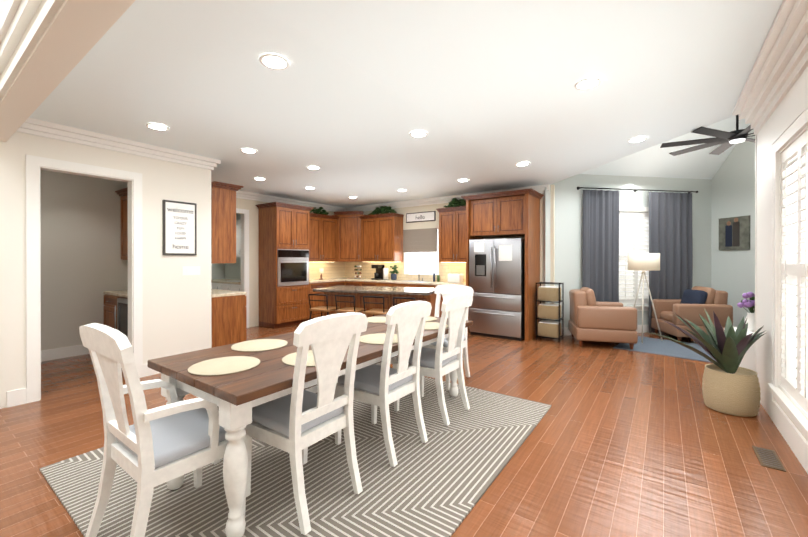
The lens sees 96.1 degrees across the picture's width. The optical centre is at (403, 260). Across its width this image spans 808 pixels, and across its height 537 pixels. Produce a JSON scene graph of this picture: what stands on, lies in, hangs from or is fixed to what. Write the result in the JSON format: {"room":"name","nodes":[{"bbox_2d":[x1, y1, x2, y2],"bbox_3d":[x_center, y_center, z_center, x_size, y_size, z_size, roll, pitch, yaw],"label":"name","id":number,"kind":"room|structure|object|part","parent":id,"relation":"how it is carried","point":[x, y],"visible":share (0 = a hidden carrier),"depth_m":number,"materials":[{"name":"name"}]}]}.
{"room":"kitchen","nodes":[
{"label":"kitchen","id":0,"kind":"room"},
{"bbox_2d":[0,0,134,141],"bbox_3d":[-1.467,-2.507,1.637,5.860,2.780,0.235,0,0,36],"label":"ceiling beam","id":1,"kind":"structure","parent":0,"point":[46,46],"depth_m":2.00,"materials":[{"name":"white"}]},
{"bbox_2d":[0,132,211,408],"bbox_3d":[-4.264,-1.249,2.872,0.120,5.300,5.340,0,0,36],"label":"wall","id":2,"kind":"structure","parent":0,"point":[176,311],"depth_m":4.39,"materials":[{"name":"white paint"}]},
{"bbox_2d":[26,155,142,402],"bbox_3d":[-3.467,0.183,3.984,0.160,2.430,0.970,0,0,36],"label":"door frame","id":3,"kind":"structure","parent":2,"relation":"attached to","point":[34,164],"depth_m":3.67,"materials":[{"name":"white wood"}]},
{"bbox_2d":[16,118,215,170],"bbox_3d":[-3.182,-1.311,4.200,0.085,0.139,1.920,0,0,36],"label":"crown molding","id":4,"kind":"structure","parent":2,"relation":"attached to","point":[31,126],"depth_m":4.05,"materials":[{"name":"white wood"}]},
{"bbox_2d":[143,364,159,376],"bbox_3d":[-2.890,1.322,4.671,0.016,0.150,0.817,0,0,36],"label":"baseboard","id":5,"kind":"structure","parent":2,"relation":"attached to","point":[147,371],"depth_m":4.38,"materials":[{"name":"white wood"}]},
{"bbox_2d":[162,200,196,254],"bbox_3d":[-2.881,-0.408,4.672,0.025,0.690,0.395,0,0,36],"label":"sign frame","id":6,"kind":"object","parent":2,"relation":"attached to","point":[171,231],"visible":0.96,"depth_m":4.65,"materials":[{"name":"grey paper"}]},
{"bbox_2d":[167,208,192,213],"bbox_3d":[-2.870,-0.641,4.662,0.001,0.059,0.308,0,0,36],"label":"lettering","id":7,"kind":"object","parent":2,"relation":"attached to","point":[181,211],"visible":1,"depth_m":4.67,"materials":[{"name":"black paint"}]},
{"bbox_2d":[183,266,199,274],"bbox_3d":[-2.805,0.137,4.790,0.011,0.110,0.199,0,0,36],"label":"switch plate","id":8,"kind":"object","parent":2,"relation":"attached to","point":[191,270],"visible":1,"depth_m":4.79,"materials":[{"name":"white plastic"}]},
{"bbox_2d":[211,185,238,263],"bbox_3d":[-3.083,-0.498,5.541,1.313,1.085,0.350,0,0,36],"label":"upper cabinet","id":9,"kind":"object","parent":2,"relation":"attached to","point":[223,198],"depth_m":5.15,"materials":[{"name":"brown wood"}]},
{"bbox_2d":[40,170,333,350],"bbox_3d":[-3.574,0.002,7.089,0.120,2.780,6.950,0,0,36],"label":"wall","id":10,"kind":"structure","parent":0,"point":[84,266],"depth_m":5.34,"materials":[{"name":"white paint"}]},
{"bbox_2d":[41,345,89,361],"bbox_3d":[-4.871,1.321,5.168,0.019,0.150,2.069,0,0,36],"label":"baseboard","id":11,"kind":"structure","parent":10,"relation":"attached to","point":[58,353],"depth_m":5.18,"materials":[{"name":"white"}]},
{"bbox_2d":[119,189,127,259],"bbox_3d":[-3.863,-0.518,5.498,1.227,1.025,0.350,0,0,36],"label":"upper cabinet","id":12,"kind":"object","parent":10,"relation":"attached to","point":[124,196],"depth_m":5.62,"materials":[{"name":"brown wood"}]},
{"bbox_2d":[236,208,248,327],"bbox_3d":[-3.494,0.177,7.082,0.020,2.430,1.010,0,0,36],"label":"door frame","id":13,"kind":"structure","parent":10,"relation":"attached to","point":[245,213],"depth_m":7.44,"materials":[{"name":"white wood"}]},
{"bbox_2d":[236,191,343,211],"bbox_3d":[-2.887,-1.319,7.867,0.086,0.139,4.380,0,0,36],"label":"crown molding","id":14,"kind":"structure","parent":10,"relation":"attached to","point":[239,194],"depth_m":8.04,"materials":[{"name":"white wood"}]},
{"bbox_2d":[311,213,334,260],"bbox_3d":[-2.110,-0.499,8.715,0.350,1.075,1.060,0,0,36],"label":"upper cabinet","id":15,"kind":"object","parent":10,"relation":"attached to","point":[322,228],"depth_m":8.65,"materials":[{"name":"brown wood"}]},
{"bbox_2d":[310,207,328,214],"bbox_3d":[-2.134,-1.198,8.703,0.197,0.191,0.788,0,0,36],"label":"ivy","id":16,"kind":"object","parent":15,"relation":"on","point":[317,211],"visible":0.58,"depth_m":8.76,"materials":[{"name":"green plant"}]},
{"bbox_2d":[309,262,344,279],"bbox_3d":[-2.089,0.247,9.045,0.007,0.439,1.680,0,0,36],"label":"tile backsplash","id":17,"kind":"structure","parent":10,"relation":"attached to","point":[338,269],"depth_m":9.24,"materials":[{"name":"beige tile"}]},
{"bbox_2d":[211,263,224,278],"bbox_3d":[-5.146,-0.001,8.312,0.100,2.780,2.300,0,0,36],"label":"wall","id":18,"kind":"structure","parent":0,"point":[217,270],"depth_m":8.99,"materials":[{"name":"white paint"}]},
{"bbox_2d":[225,214,240,279],"bbox_3d":[-3.698,-0.002,8.613,1.860,2.780,0.120,0,0,36],"label":"wall","id":19,"kind":"structure","parent":0,"point":[225,270],"depth_m":8.85,"materials":[{"name":"white paint"}]},
{"bbox_2d":[236,219,240,257],"bbox_3d":[-3.660,-0.486,8.289,0.448,0.850,0.350,0,0,36],"label":"window","id":20,"kind":"structure","parent":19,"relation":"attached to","point":[238,222],"depth_m":8.10,"materials":[{"name":"white"}]},
{"bbox_2d":[0,324,807,536],"bbox_3d":[-0.153,1.447,4.725,13.000,0.100,13.300,0,0,36],"label":"floor","id":21,"kind":"structure","parent":0,"point":[622,443],"depth_m":2.67,"materials":[{"name":"brown wood"}]},
{"bbox_2d":[103,293,114,326],"bbox_3d":[-4.174,0.955,5.586,0.623,0.880,0.585,0,0,36],"label":"base cabinet","id":22,"kind":"object","parent":21,"relation":"on","point":[107,297],"depth_m":5.44,"materials":[{"name":"brown wood"}]},
{"bbox_2d":[111,297,127,337],"bbox_3d":[-3.689,0.956,5.218,0.720,0.880,0.618,0,0,36],"label":"wine cooler","id":23,"kind":"object","parent":21,"relation":"on","point":[119,305],"depth_m":5.09,"materials":[{"name":"black glass"}]},
{"bbox_2d":[107,290,127,296],"bbox_3d":[-3.713,0.495,5.264,1.753,0.040,0.570,0,0,36],"label":"countertop","id":24,"kind":"structure","parent":23,"relation":"on","point":[120,293],"depth_m":5.32,"materials":[{"name":"beige stone"}]},
{"bbox_2d":[211,283,218,288],"bbox_3d":[-4.097,0.949,8.452,0.447,0.880,0.600,0,0,36],"label":"base cabinet","id":25,"kind":"object","parent":21,"relation":"on","point":[213,285],"depth_m":8.22,"materials":[{"name":"white"}]},
{"bbox_2d":[219,283,230,290],"bbox_3d":[-3.733,0.949,8.191,0.448,0.880,0.600,0,0,36],"label":"base cabinet","id":26,"kind":"object","parent":21,"relation":"on","point":[229,284],"depth_m":7.95,"materials":[{"name":"white"}]},
{"bbox_2d":[211,279,240,282],"bbox_3d":[-3.915,0.489,8.321,1.796,0.040,0.600,0,0,36],"label":"countertop","id":27,"kind":"structure","parent":26,"relation":"on","point":[212,280],"depth_m":8.28,"materials":[{"name":"beige stone"}]},
{"bbox_2d":[211,293,246,347],"bbox_3d":[-3.038,0.955,5.607,1.313,0.880,0.516,0,0,36],"label":"base cabinet","id":28,"kind":"object","parent":21,"relation":"on","point":[228,314],"depth_m":5.21,"materials":[{"name":"brown wood"}]},
{"bbox_2d":[211,289,238,296],"bbox_3d":[-3.267,0.494,5.770,1.884,0.040,0.516,0,0,36],"label":"countertop","id":29,"kind":"structure","parent":28,"relation":"on","point":[214,292],"depth_m":5.34,"materials":[{"name":"beige stone"}]},
{"bbox_2d":[231,283,240,290],"bbox_3d":[-3.370,0.950,7.930,0.447,0.880,0.600,0,0,36],"label":"base cabinet","id":30,"kind":"object","parent":21,"relation":"on","point":[234,286],"depth_m":7.71,"materials":[{"name":"white"}]},
{"bbox_2d":[259,205,310,328],"bbox_3d":[-2.570,0.137,7.828,0.640,2.505,0.840,0,0,36],"label":"tall cabinet","id":31,"kind":"object","parent":21,"relation":"on","point":[294,240],"depth_m":7.55,"materials":[{"name":"brown wood"}]},
{"bbox_2d":[40,377,551,536],"bbox_3d":[-0.511,1.395,2.950,2.510,0.012,3.100,0,0,36],"label":"dining rug","id":32,"kind":"object","parent":21,"relation":"on","point":[439,482],"visible":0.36,"depth_m":2.27,"materials":[{"name":"grey fabric"}]},
{"bbox_2d":[79,323,247,536],"bbox_3d":[-1.228,0.844,1.875,0.572,1.090,0.581,0,0,36],"label":"chair","id":33,"kind":"object","parent":32,"relation":"on","point":[148,451],"visible":0.88,"depth_m":1.72,"materials":[{"name":"white paint"}]},
{"bbox_2d":[212,355,397,464],"bbox_3d":[-0.664,1.156,3.122,0.360,0.461,1.950,0,0,36],"label":"bench","id":34,"kind":"object","parent":32,"relation":"on","point":[313,389],"visible":0.04,"depth_m":2.82,"materials":[{"name":"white wood"}]},
{"bbox_2d":[244,312,367,534],"bbox_3d":[-0.592,0.843,2.158,0.581,1.090,0.512,0,0,36],"label":"chair","id":35,"kind":"object","parent":32,"relation":"on","point":[297,422],"visible":0.83,"depth_m":2.02,"materials":[{"name":"white paint"}]},
{"bbox_2d":[147,314,472,536],"bbox_3d":[-0.445,1.001,2.964,1.018,0.770,2.500,0,0,36],"label":"table","id":36,"kind":"object","parent":32,"relation":"on","point":[235,397],"visible":0.48,"depth_m":1.95,"materials":[{"name":"brown wood"}]},
{"bbox_2d":[282,352,296,365],"bbox_3d":[-0.681,0.614,2.254,0.239,0.005,0.210,0,0,36],"label":"placemat","id":37,"kind":"object","parent":36,"relation":"on","point":[290,359],"depth_m":2.24,"materials":[{"name":"beige fabric"}]},
{"bbox_2d":[359,333,385,344],"bbox_3d":[-0.209,0.613,2.839,0.316,0.005,0.363,0,0,36],"label":"placemat","id":38,"kind":"object","parent":36,"relation":"on","point":[378,338],"depth_m":2.83,"materials":[{"name":"beige fabric"}]},
{"bbox_2d":[424,316,439,329],"bbox_3d":[0.259,0.612,3.544,0.451,0.005,0.659,0,0,36],"label":"placemat","id":39,"kind":"object","parent":36,"relation":"on","point":[428,325],"depth_m":3.44,"materials":[{"name":"beige fabric"}]},
{"bbox_2d":[334,301,431,466],"bbox_3d":[-0.161,0.842,2.759,0.581,1.090,0.512,0,0,36],"label":"chair","id":40,"kind":"object","parent":32,"relation":"on","point":[384,385],"visible":1,"depth_m":2.62,"materials":[{"name":"white paint"}]},
{"bbox_2d":[393,293,472,425],"bbox_3d":[0.272,0.841,3.360,0.581,1.090,0.512,0,0,36],"label":"chair","id":41,"kind":"object","parent":32,"relation":"on","point":[437,363],"visible":0.92,"depth_m":3.21,"materials":[{"name":"white paint"}]},
{"bbox_2d":[422,284,473,390],"bbox_3d":[0.454,0.839,4.215,0.512,1.090,0.581,0,0,36],"label":"chair","id":42,"kind":"object","parent":32,"relation":"on","point":[445,290],"visible":0.31,"depth_m":4.29,"materials":[{"name":"white paint"}]},
{"bbox_2d":[308,294,339,319],"bbox_3d":[-1.261,0.959,5.776,0.442,0.872,0.442,0,0,20],"label":"stool","id":43,"kind":"object","parent":21,"relation":"on","point":[327,309],"visible":0.5,"depth_m":5.64,"materials":[{"name":"brown wood"}]},
{"bbox_2d":[311,281,346,318],"bbox_3d":[-1.988,0.948,8.608,0.675,0.880,1.104,0,0,36],"label":"base cabinet","id":44,"kind":"object","parent":21,"relation":"on","point":[314,284],"depth_m":8.21,"materials":[{"name":"brown wood"}]},
{"bbox_2d":[319,278,338,280],"bbox_3d":[-2.010,0.488,8.611,0.635,0.040,1.075,0,0,36],"label":"countertop","id":45,"kind":"structure","parent":44,"relation":"on","point":[330,279],"depth_m":8.81,"materials":[{"name":"beige stone"}]},
{"bbox_2d":[319,268,323,279],"bbox_3d":[-1.995,0.332,8.756,0.120,0.270,0.120,0,0,36],"label":"light","id":46,"kind":"object","parent":45,"relation":"on","point":[321,271],"visible":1,"depth_m":8.72,"materials":[{"name":"brown wood"}]},
{"bbox_2d":[339,278,468,284],"bbox_3d":[-0.185,0.489,8.353,3.900,0.040,0.635,0,0,36],"label":"countertop","id":47,"kind":"structure","parent":44,"relation":"on","point":[340,279],"depth_m":7.79,"materials":[{"name":"beige stone"}]},
{"bbox_2d":[354,265,361,278],"bbox_3d":[-1.151,0.286,9.073,0.180,0.360,0.180,0,0,36],"label":"pod carousel","id":48,"kind":"object","parent":47,"relation":"on","point":[357,272],"visible":1,"depth_m":9.03,"materials":[{"name":"silver metal"}]},
{"bbox_2d":[371,265,383,279],"bbox_3d":[-0.633,0.287,8.818,0.200,0.360,0.250,0,0,36],"label":"coffee maker","id":49,"kind":"object","parent":47,"relation":"on","point":[378,274],"visible":0.96,"depth_m":8.77,"materials":[{"name":"black plastic"}]},
{"bbox_2d":[383,268,388,279],"bbox_3d":[-0.430,0.327,8.654,0.150,0.280,0.150,0,0,36],"label":"paper towel roll","id":50,"kind":"object","parent":47,"relation":"on","point":[385,273],"visible":1,"depth_m":8.60,"materials":[{"name":"white paper"}]},
{"bbox_2d":[389,265,398,279],"bbox_3d":[-0.226,0.287,8.535,0.189,0.361,0.210,0,0,36],"label":"potted plant","id":51,"kind":"object","parent":47,"relation":"on","point":[393,276],"visible":1,"depth_m":8.49,"materials":[{"name":"green plant"}]},
{"bbox_2d":[433,273,439,281],"bbox_3d":[0.713,0.359,7.996,0.152,0.220,0.075,0,0,36],"label":"soap bottles","id":52,"kind":"object","parent":47,"relation":"on","point":[438,278],"visible":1,"depth_m":7.96,"materials":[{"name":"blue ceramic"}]},
{"bbox_2d":[448,273,463,282],"bbox_3d":[1.071,0.372,7.538,0.300,0.195,0.180,0,0,36],"label":"toaster","id":53,"kind":"object","parent":47,"relation":"on","point":[455,278],"visible":1,"depth_m":7.46,"materials":[{"name":"white metal"}]},
{"bbox_2d":[335,295,365,313],"bbox_3d":[-0.819,0.959,5.617,0.442,0.872,0.442,0,0,20],"label":"stool","id":54,"kind":"object","parent":21,"relation":"on","point":[349,309],"visible":0.56,"depth_m":5.47,"materials":[{"name":"brown wood"}]},
{"bbox_2d":[347,281,378,285],"bbox_3d":[-0.840,0.948,8.800,1.095,0.880,0.675,0,0,36],"label":"base cabinet","id":55,"kind":"object","parent":21,"relation":"on","point":[349,283],"depth_m":8.53,"materials":[{"name":"brown wood"}]},
{"bbox_2d":[363,296,388,315],"bbox_3d":[-0.376,0.959,5.459,0.442,0.872,0.442,0,0,20],"label":"stool","id":56,"kind":"object","parent":21,"relation":"on","point":[373,311],"visible":0.48,"depth_m":5.31,"materials":[{"name":"brown wood"}]},
{"bbox_2d":[324,293,439,316],"bbox_3d":[-0.382,0.953,6.140,1.890,0.880,0.600,0,0,20],"label":"kitchen island","id":57,"kind":"object","parent":21,"relation":"on","point":[388,294],"depth_m":5.88,"materials":[{"name":"brown wood"}]},
{"bbox_2d":[313,285,434,296],"bbox_3d":[-0.425,0.491,6.017,1.950,0.044,0.900,0,0,20],"label":"island countertop","id":58,"kind":"structure","parent":57,"relation":"on","point":[405,291],"depth_m":5.78,"materials":[{"name":"beige stone"}]},
{"bbox_2d":[379,281,422,287],"bbox_3d":[0.052,0.949,8.186,1.310,0.880,0.630,0,0,36],"label":"base cabinet","id":59,"kind":"object","parent":21,"relation":"on","point":[381,283],"depth_m":8.01,"materials":[{"name":"brown wood"}]},
{"bbox_2d":[393,297,414,305],"bbox_3d":[0.066,0.960,5.300,0.442,0.872,0.442,0,0,20],"label":"stool","id":60,"kind":"object","parent":21,"relation":"on","point":[400,298],"visible":0.17,"depth_m":5.13,"materials":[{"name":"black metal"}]},
{"bbox_2d":[423,285,470,332],"bbox_3d":[0.965,0.951,7.530,1.060,0.880,0.630,0,0,36],"label":"base cabinet","id":61,"kind":"object","parent":21,"relation":"on","point":[424,286],"depth_m":7.31,"materials":[{"name":"brown wood"}]},
{"bbox_2d":[469,238,524,340],"bbox_3d":[1.815,0.505,6.784,0.970,1.775,0.817,0,0,36],"label":"fridge","id":62,"kind":"object","parent":21,"relation":"on","point":[497,280],"visible":0.92,"depth_m":6.45,"materials":[{"name":"silver metal"}]},
{"bbox_2d":[460,188,543,341],"bbox_3d":[1.837,0.092,6.805,1.310,2.600,0.786,0,0,36],"label":"cabinet","id":63,"kind":"object","parent":21,"relation":"on","point":[515,213],"depth_m":6.52,"materials":[{"name":"brown wood"}]},
{"bbox_2d":[536,282,563,342],"bbox_3d":[2.553,0.893,6.363,0.396,1.000,0.296,0,0,36],"label":"stand","id":64,"kind":"object","parent":21,"relation":"on","point":[548,329],"visible":1,"depth_m":6.28,"materials":[{"name":"black metal"}]},
{"bbox_2d":[613,336,716,362],"bbox_3d":[4.429,1.390,5.582,1.850,0.010,1.250,0,0,44],"label":"area rug","id":65,"kind":"object","parent":21,"relation":"on","point":[664,347],"visible":0.29,"depth_m":5.69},
{"bbox_2d":[568,287,637,349],"bbox_3d":[3.277,0.924,6.085,0.879,0.917,0.860,0,0,16],"label":"armchair","id":66,"kind":"object","parent":65,"relation":"on","point":[592,318],"visible":1,"depth_m":5.71,"materials":[{"name":"brown leather"}]},
{"bbox_2d":[628,253,662,342],"bbox_3d":[4.129,0.634,6.254,0.540,1.503,0.546,0,0,36],"label":"tripod floor lamp","id":67,"kind":"object","parent":65,"relation":"on","point":[644,262],"visible":0.98,"depth_m":6.14,"materials":[{"name":"beige fabric"}]},
{"bbox_2d":[651,286,732,341],"bbox_3d":[5.038,0.923,6.380,0.879,0.917,0.860,0,0,9],"label":"armchair","id":68,"kind":"object","parent":65,"relation":"on","point":[692,303],"visible":0.79,"depth_m":6.09,"materials":[{"name":"brown leather"}]},
{"bbox_2d":[647,308,765,416],"bbox_3d":[2.874,0.932,3.498,0.918,0.935,0.920,0,0,36],"label":"potted plant","id":69,"kind":"object","parent":21,"relation":"on","point":[730,386],"visible":1,"depth_m":3.33,"materials":[{"name":"green plant"}]},
{"bbox_2d":[724,327,754,370],"bbox_3d":[4.330,1.133,4.519,0.600,0.505,0.600,0,0,36],"label":"side table","id":70,"kind":"object","parent":21,"relation":"on","point":[748,361],"visible":0.06,"depth_m":4.33,"materials":[{"name":"white wood"}]},
{"bbox_2d":[737,292,754,331],"bbox_3d":[4.322,0.634,4.518,0.267,0.488,0.280,0,0,36],"label":"vase","id":71,"kind":"object","parent":70,"relation":"on","point":[748,304],"visible":0.75,"depth_m":4.49,"materials":[{"name":"white ceramic"}]},
{"bbox_2d":[752,446,785,471],"bbox_3d":[2.576,1.397,2.567,0.120,0.008,0.320,0,0,36],"label":"floor vent","id":72,"kind":"object","parent":21,"relation":"in","point":[768,458],"visible":1,"depth_m":2.55,"materials":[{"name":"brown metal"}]},
{"bbox_2d":[29,0,783,207],"bbox_3d":[-2.086,-2.692,4.245,10.210,2.620,10.117,0,0,36],"label":"ceiling","id":73,"kind":"structure","parent":0,"point":[486,95],"depth_m":2.97,"materials":[{"name":"white paint"}]},
{"bbox_2d":[146,123,168,130],"bbox_3d":[-2.535,-1.370,3.734,0.186,0.008,0.186,0,0,36],"label":"recessed light","id":74,"kind":"object","parent":73,"relation":"in","point":[154,126],"depth_m":3.72,"materials":[{"name":"white"}]},
{"bbox_2d":[240,148,256,152],"bbox_3d":[-1.946,-1.372,4.554,0.186,0.008,0.186,0,0,36],"label":"recessed light","id":75,"kind":"object","parent":73,"relation":"in","point":[246,150],"depth_m":4.53,"materials":[{"name":"white"}]},
{"bbox_2d":[259,53,288,69],"bbox_3d":[-0.894,-1.367,2.505,0.186,0.008,0.186,0,0,36],"label":"recessed light","id":76,"kind":"object","parent":73,"relation":"in","point":[274,61],"depth_m":2.49,"materials":[{"name":"white"}]},
{"bbox_2d":[307,166,319,169],"bbox_3d":[-1.347,-1.374,5.406,0.186,0.008,0.186,0,0,36],"label":"recessed light","id":77,"kind":"object","parent":73,"relation":"in","point":[309,167],"depth_m":5.38,"materials":[{"name":"white"}]},
{"bbox_2d":[410,131,427,137],"bbox_3d":[0.158,-1.370,3.953,0.186,0.008,0.186,0,0,36],"label":"recessed light","id":78,"kind":"object","parent":73,"relation":"in","point":[417,134],"depth_m":3.95,"materials":[{"name":"white"}]},
{"bbox_2d":[457,179,468,181],"bbox_3d":[1.020,-1.375,6.266,0.186,0.008,0.186,0,0,36],"label":"recessed light","id":79,"kind":"object","parent":73,"relation":"in","point":[460,180],"depth_m":6.25,"materials":[{"name":"white"}]},
{"bbox_2d":[515,162,528,165],"bbox_3d":[1.705,-1.381,5.231,0.186,0.008,0.186,0,0,36],"label":"recessed light","id":80,"kind":"object","parent":73,"relation":"in","point":[522,163],"depth_m":5.23,"materials":[{"name":"white"}]},
{"bbox_2d":[575,78,600,89],"bbox_3d":[1.518,-1.457,3.000,0.186,0.008,0.186,0,0,36],"label":"recessed light","id":81,"kind":"object","parent":73,"relation":"in","point":[588,83],"depth_m":2.99,"materials":[{"name":"white"}]},
{"bbox_2d":[628,137,646,142],"bbox_3d":[2.863,-1.478,4.461,0.186,0.008,0.186,0,0,36],"label":"recessed light","id":82,"kind":"object","parent":73,"relation":"in","point":[638,139],"depth_m":4.44,"materials":[{"name":"white"}]},
{"bbox_2d":[363,184,554,320],"bbox_3d":[0.574,-0.001,8.295,5.450,2.780,0.150,0,0,36],"label":"wall","id":83,"kind":"structure","parent":0,"point":[420,225],"depth_m":6.78,"materials":[{"name":"beige paint"}]},
{"bbox_2d":[327,211,374,260],"bbox_3d":[-1.389,-0.560,9.191,0.965,1.195,0.675,0,0,36],"label":"upper cabinet","id":84,"kind":"object","parent":83,"relation":"attached to","point":[348,226],"depth_m":8.98,"materials":[{"name":"brown wood"}]},
{"bbox_2d":[363,213,402,260],"bbox_3d":[-0.537,-0.500,8.778,1.020,1.075,0.351,0,0,36],"label":"upper cabinet","id":85,"kind":"object","parent":83,"relation":"attached to","point":[382,236],"depth_m":8.56,"materials":[{"name":"brown wood"}]},
{"bbox_2d":[368,206,396,214],"bbox_3d":[-0.527,-1.207,8.786,0.869,0.206,0.190,0,0,36],"label":"ivy","id":86,"kind":"object","parent":85,"relation":"on","point":[383,209],"visible":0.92,"depth_m":8.72,"materials":[{"name":"green plant"}]},
{"bbox_2d":[345,261,465,281],"bbox_3d":[0.000,0.248,8.610,3.909,0.439,0.007,0,0,36],"label":"tile backsplash","id":87,"kind":"structure","parent":83,"relation":"attached to","point":[444,269],"depth_m":8.67,"materials":[{"name":"beige tile"}]},
{"bbox_2d":[406,211,435,222],"bbox_3d":[0.376,-0.991,8.326,0.790,0.220,0.025,0,0,36],"label":"sign frame","id":88,"kind":"object","parent":83,"relation":"attached to","point":[428,216],"visible":0.93,"depth_m":8.30,"materials":[{"name":"grey wood"}]},
{"bbox_2d":[404,228,438,274],"bbox_3d":[0.428,-0.186,8.399,0.950,1.050,0.150,0,0,36],"label":"kitchen window","id":89,"kind":"structure","parent":83,"relation":"in","point":[428,262],"depth_m":8.47,"materials":[{"name":"white glass"}]},
{"bbox_2d":[403,228,437,252],"bbox_3d":[0.359,-0.449,8.303,0.920,0.536,0.049,0,0,36],"label":"roman shade","id":90,"kind":"object","parent":89,"relation":"attached to","point":[419,240],"visible":1,"depth_m":8.28,"materials":[{"name":"beige fabric"}]},
{"bbox_2d":[344,184,549,211],"bbox_3d":[0.526,-1.320,8.182,5.260,0.139,0.085,0,0,36],"label":"crown molding","id":91,"kind":"structure","parent":83,"relation":"attached to","point":[539,188],"depth_m":8.12,"materials":[{"name":"white"}]},
{"bbox_2d":[439,209,482,264],"bbox_3d":[1.158,-0.497,7.560,0.795,1.075,0.351,0,0,36],"label":"upper cabinet","id":92,"kind":"object","parent":83,"relation":"attached to","point":[454,224],"depth_m":7.42,"materials":[{"name":"brown wood"}]},
{"bbox_2d":[444,198,465,207],"bbox_3d":[1.118,-1.199,7.597,0.617,0.198,0.187,0,0,36],"label":"ivy","id":93,"kind":"object","parent":92,"relation":"on","point":[454,202],"visible":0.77,"depth_m":7.55,"materials":[{"name":"green plant"}]},
{"bbox_2d":[471,193,538,236],"bbox_3d":[1.877,-0.810,6.868,1.060,0.705,0.636,0,0,36],"label":"upper cabinet","id":94,"kind":"object","parent":83,"relation":"attached to","point":[508,214],"depth_m":6.55,"materials":[{"name":"brown wood"}]},
{"bbox_2d":[542,174,711,326],"bbox_3d":[4.401,-1.258,7.031,3.683,5.300,0.150,0,0,-9],"label":"wall","id":95,"kind":"structure","parent":0,"point":[568,228],"depth_m":6.80,"materials":[{"name":"white paint"}]},
{"bbox_2d":[561,324,648,335],"bbox_3d":[4.415,1.317,6.954,3.443,0.150,0.015,0,0,-9],"label":"baseboard","id":96,"kind":"structure","parent":95,"relation":"attached to","point":[638,330],"depth_m":6.96,"materials":[{"name":"white"}]},
{"bbox_2d":[619,206,648,310],"bbox_3d":[4.458,-0.026,7.017,1.270,1.995,0.200,0,0,-9],"label":"window shutters","id":97,"kind":"object","parent":95,"relation":"in","point":[633,229],"visible":0.33,"depth_m":6.97,"materials":[{"name":"white"}]},
{"bbox_2d":[577,187,697,192],"bbox_3d":[4.432,-1.328,6.891,2.584,0.044,0.128,0,0,-9],"label":"curtain rod","id":98,"kind":"object","parent":95,"relation":"attached to","point":[578,188],"visible":0.96,"depth_m":6.84,"materials":[{"name":"black metal"}]},
{"bbox_2d":[582,189,618,301],"bbox_3d":[3.673,0.037,6.729,0.754,2.670,0.094,0,0,-9],"label":"panel","id":99,"kind":"object","parent":98,"relation":"hanging from","point":[600,244],"depth_m":6.73,"materials":[{"name":"grey fabric"}]},
{"bbox_2d":[648,192,692,332],"bbox_3d":[5.105,0.037,6.963,0.962,2.670,0.096,0,0,-9],"label":"curtain","id":100,"kind":"object","parent":98,"relation":"hanging from","point":[670,230],"depth_m":6.96,"materials":[{"name":"grey fabric"}]},
{"bbox_2d":[580,115,750,179],"bbox_3d":[4.928,-2.234,5.109,3.063,1.260,3.808,0,0,-9],"label":"ceiling","id":101,"kind":"structure","parent":0,"point":[655,161],"depth_m":6.82,"materials":[{"name":"white paint"}]},
{"bbox_2d":[660,115,754,155],"bbox_3d":[4.110,-1.824,4.475,1.552,0.752,1.552,0,0,36],"label":"ceiling fan","id":102,"kind":"object","parent":101,"relation":"hanging from","point":[725,140],"visible":0.79,"depth_m":4.56,"materials":[{"name":"black metal"}]},
{"bbox_2d":[711,124,754,326],"bbox_3d":[6.493,-1.255,5.367,0.191,5.300,4.008,0,0,-9],"label":"wall","id":103,"kind":"structure","parent":0,"point":[733,195],"depth_m":6.79,"materials":[{"name":"white paint"}]},
{"bbox_3d":[6.182,-0.500,6.804,0.040,0.615,0.535,0,0,-9],"label":"family canvas picture","id":104,"kind":"part","parent":103,"relation":"part of"},
{"bbox_2d":[776,387,807,441],"bbox_3d":[1.358,-1.244,0.422,0.150,5.300,7.924,0,0,36],"label":"wall","id":105,"kind":"structure","parent":0,"point":[797,408],"depth_m":2.71,"materials":[{"name":"white"}]},
{"bbox_2d":[732,0,807,140],"bbox_3d":[2.210,-1.369,1.915,0.210,0.344,4.484,0,0,36],"label":"crown molding","id":106,"kind":"structure","parent":105,"relation":"attached to","point":[778,75],"depth_m":2.66,"materials":[{"name":"white"}]},
{"bbox_2d":[755,76,807,401],"bbox_3d":[2.658,-0.078,2.387,0.030,2.960,3.269,0,0,36],"label":"window frame","id":107,"kind":"structure","parent":105,"relation":"attached to","point":[794,108],"depth_m":3.34,"materials":[{"name":"white wood"}]},
{"bbox_2d":[760,385,807,473],"bbox_3d":[1.287,1.316,0.472,0.018,0.180,7.874,0,0,36],"label":"baseboard","id":108,"kind":"structure","parent":105,"relation":"attached to","point":[795,439],"depth_m":2.77,"materials":[{"name":"white wood"}]},
{"bbox_2d":[767,108,807,439],"bbox_3d":[2.895,0.091,2.606,0.200,2.180,1.260,0,0,36],"label":"window","id":109,"kind":"structure","parent":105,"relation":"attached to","point":[790,262],"depth_m":2.81,"materials":[{"name":"white wood"}]}
]}

